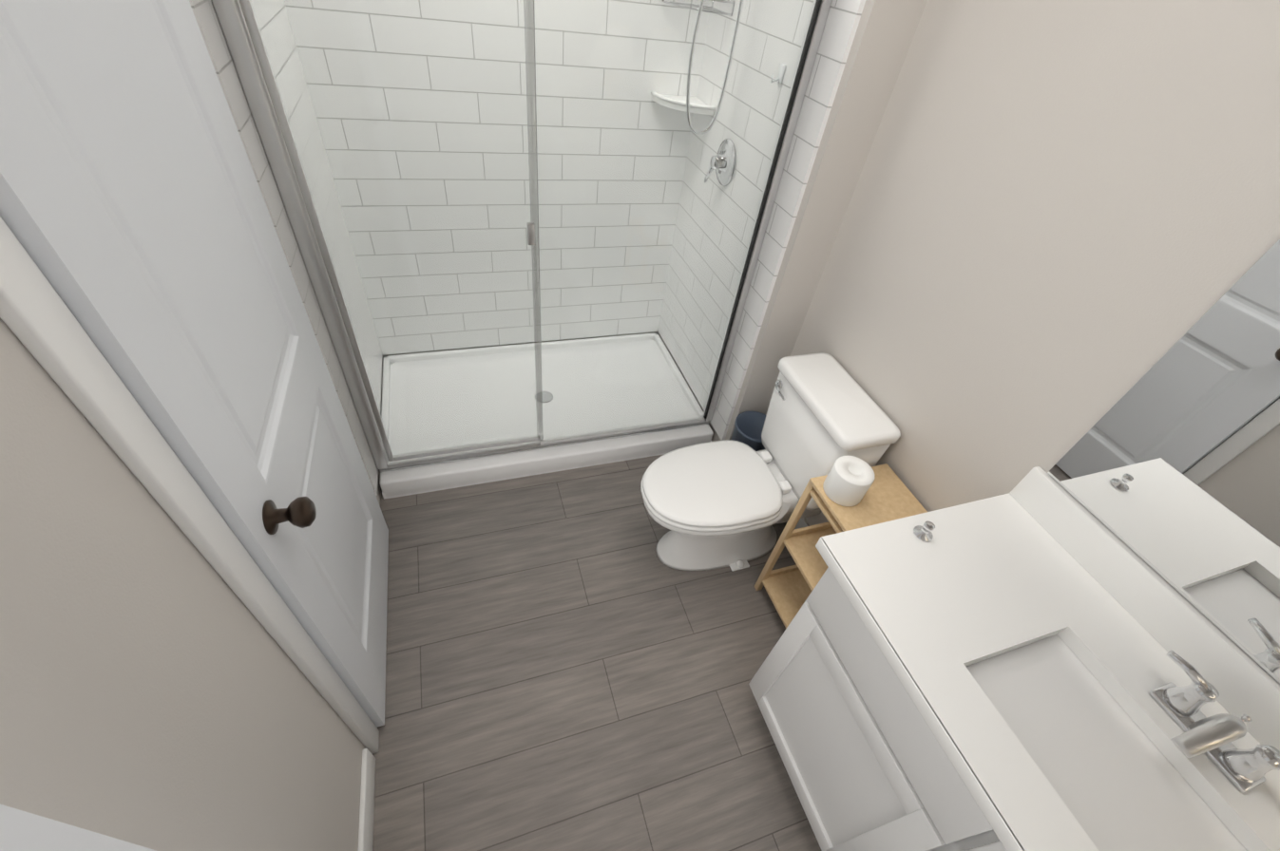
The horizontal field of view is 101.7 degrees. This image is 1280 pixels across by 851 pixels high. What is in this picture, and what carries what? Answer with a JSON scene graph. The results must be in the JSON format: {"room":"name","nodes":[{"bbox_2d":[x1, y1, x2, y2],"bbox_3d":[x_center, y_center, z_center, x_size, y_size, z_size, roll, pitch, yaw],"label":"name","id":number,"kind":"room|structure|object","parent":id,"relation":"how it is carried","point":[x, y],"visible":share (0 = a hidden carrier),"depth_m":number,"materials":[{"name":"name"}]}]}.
{"room":"bathroom","nodes":[
{"label":"bathroom","id":0,"kind":"room"},
{"bbox_2d":[0,317,382,850],"bbox_3d":[-0.737,-0.164,0.696,0.100,2.740,3.203,-8,46,-17],"label":"wall","id":1,"kind":"structure","parent":0,"point":[159,691],"depth_m":0.61,"materials":[{"name":"paint"}]},
{"bbox_2d":[189,0,382,496],"bbox_3d":[-1.044,-0.820,1.579,0.015,2.173,0.918,-8,46,-17],"label":"tile","id":2,"kind":"structure","parent":1,"relation":"attached to","point":[213,36],"depth_m":1.62,"materials":[{"name":"white tile"}]},
{"bbox_2d":[211,0,832,473],"bbox_3d":[-0.258,-0.575,1.711,1.483,1.838,0.062,-8,46,-17],"label":"shower door frame","id":3,"kind":"object","parent":1,"relation":"attached to","point":[246,46],"visible":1,"depth_m":1.59,"materials":[{"name":"clear glass"}]},
{"bbox_2d":[0,0,388,754],"bbox_3d":[-0.737,-0.100,1.082,0.110,2.117,0.846,-8,46,-17],"label":"door","id":4,"kind":"structure","parent":0,"point":[38,318],"depth_m":0.79,"materials":[{"name":"white wood"}]},
{"bbox_2d":[382,331,658,363],"bbox_3d":[-0.521,-1.395,2.015,1.615,2.740,0.100,-8,46,-17],"label":"wall","id":5,"kind":"structure","parent":0,"point":[514,344],"depth_m":2.84,"materials":[{"name":"tile"}]},
{"bbox_2d":[284,0,711,355],"bbox_3d":[-0.476,-1.239,2.109,1.515,2.173,0.015,-8,46,-17],"label":"tile","id":6,"kind":"structure","parent":5,"relation":"attached to","point":[438,48],"depth_m":2.18,"materials":[{"name":"white tile"}]},
{"bbox_2d":[372,454,821,850],"bbox_3d":[-0.073,0.702,1.968,1.876,0.100,3.303,-8,46,-17],"label":"floor","id":7,"kind":"structure","parent":0,"point":[574,662],"depth_m":1.72,"materials":[{"name":"grey wood"}]},
{"bbox_2d":[379,332,713,499],"bbox_3d":[-0.474,-0.124,2.608,1.483,0.110,0.847,-8,46,-17],"label":"shower pan","id":8,"kind":"object","parent":7,"relation":"on","point":[406,482],"visible":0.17,"depth_m":2.58,"materials":[{"name":"white plastic"}]},
{"bbox_2d":[731,411,765,451],"bbox_3d":[0.478,0.124,2.337,0.186,0.344,0.186,-8,46,-17],"label":"waste bin","id":9,"kind":"object","parent":7,"relation":"on","point":[748,428],"visible":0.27,"depth_m":2.29,"materials":[{"name":"blue plastic"}]},
{"bbox_2d":[640,352,900,572],"bbox_3d":[0.361,0.207,1.909,0.738,0.786,0.438,-8,46,-17],"label":"toilet","id":10,"kind":"object","parent":7,"relation":"on","point":[712,506],"visible":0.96,"depth_m":1.81,"materials":[{"name":"white ceramic"}]},
{"bbox_2d":[754,456,927,629],"bbox_3d":[0.674,0.443,1.735,0.292,0.758,0.297,-8,46,-17],"label":"stand","id":11,"kind":"object","parent":7,"relation":"on","point":[848,493],"visible":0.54,"depth_m":1.61,"materials":[{"name":"brown wood"}]},
{"bbox_2d":[748,466,1279,850],"bbox_3d":[0.799,0.893,1.111,0.578,0.999,1.172,-8,46,-17],"label":"bathroom vanity","id":12,"kind":"object","parent":7,"relation":"on","point":[1038,659],"visible":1,"depth_m":1.01,"materials":[{"name":"paint"}]},
{"bbox_2d":[658,0,927,441],"bbox_3d":[0.513,-1.189,1.970,0.261,2.740,1.068,-8,46,-17],"label":"wall","id":13,"kind":"structure","parent":0,"point":[886,30],"depth_m":1.64,"materials":[{"name":"paint"}]},
{"bbox_2d":[650,90,715,114],"bbox_3d":[0.174,-1.328,2.145,0.207,0.033,0.207,-8,46,-17],"label":"corner shelf","id":14,"kind":"object","parent":13,"relation":"attached to","point":[696,105],"depth_m":2.12,"materials":[{"name":"white ceramic"}]},
{"bbox_2d":[662,0,735,16],"bbox_3d":[0.213,-1.564,1.923,0.206,0.042,0.206,-8,46,-17],"label":"corner shelf","id":15,"kind":"object","parent":13,"relation":"attached to","point":[714,9],"depth_m":1.90,"materials":[{"name":"white ceramic"}]},
{"bbox_2d":[657,0,865,440],"bbox_3d":[0.375,-1.020,2.021,0.015,2.173,0.918,-8,46,-17],"label":"tile","id":16,"kind":"structure","parent":13,"relation":"attached to","point":[840,28],"depth_m":2.00,"materials":[{"name":"white tile"}]},
{"bbox_2d":[686,0,743,134],"bbox_3d":[0.233,-1.437,1.629,0.372,0.966,0.092,-8,46,-17],"label":"shower hose","id":17,"kind":"object","parent":16,"relation":"attached to","point":[693,129],"depth_m":1.83,"materials":[{"name":"silver metal"}]},
{"bbox_2d":[704,138,736,186],"bbox_3d":[0.313,-1.044,2.072,0.065,0.172,0.170,-8,46,-17],"label":"shower valve","id":18,"kind":"object","parent":16,"relation":"attached to","point":[720,169],"depth_m":2.05,"materials":[{"name":"silver metal"}]},
{"bbox_2d":[770,63,785,83],"bbox_3d":[0.439,-1.130,1.674,0.038,0.054,0.030,-8,46,-17],"label":"hook","id":19,"kind":"object","parent":16,"relation":"attached to","point":[781,70],"depth_m":1.68,"materials":[{"name":"white plastic"}]},
{"bbox_2d":[790,0,1279,668],"bbox_3d":[1.090,-0.069,0.899,0.100,2.740,2.235,-8,46,-17],"label":"wall","id":20,"kind":"structure","parent":0,"point":[1057,236],"depth_m":1.18,"materials":[{"name":"paint"}]},
{"bbox_2d":[357,517,809,850],"bbox_3d":[-0.051,0.653,1.876,1.676,0.100,1.235,-8,46,-17],"label":"baseboard","id":21,"kind":"structure","parent":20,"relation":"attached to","point":[366,811],"depth_m":1.38,"materials":[{"name":"white wood"}]},
{"bbox_2d":[1047,239,1279,684],"bbox_3d":[1.190,0.119,0.479,0.010,1.066,1.140,-8,46,-17],"label":"mirror","id":22,"kind":"object","parent":20,"relation":"attached to","point":[1166,467],"visible":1,"depth_m":0.95,"materials":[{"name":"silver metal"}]},
{"bbox_3d":[0.574,0.779,-0.071,1.676,2.740,0.100,-8,46,-17],"label":"wall","id":23,"kind":"structure","parent":0,"visible":0},
{"bbox_2d":[0,804,156,850],"bbox_3d":[-0.238,0.790,0.278,0.233,2.036,0.794,-8,46,-17],"label":"entry door","id":24,"kind":"structure","parent":23,"relation":"in","point":[21,831],"depth_m":0.22,"materials":[{"name":"white paint"}]}
]}

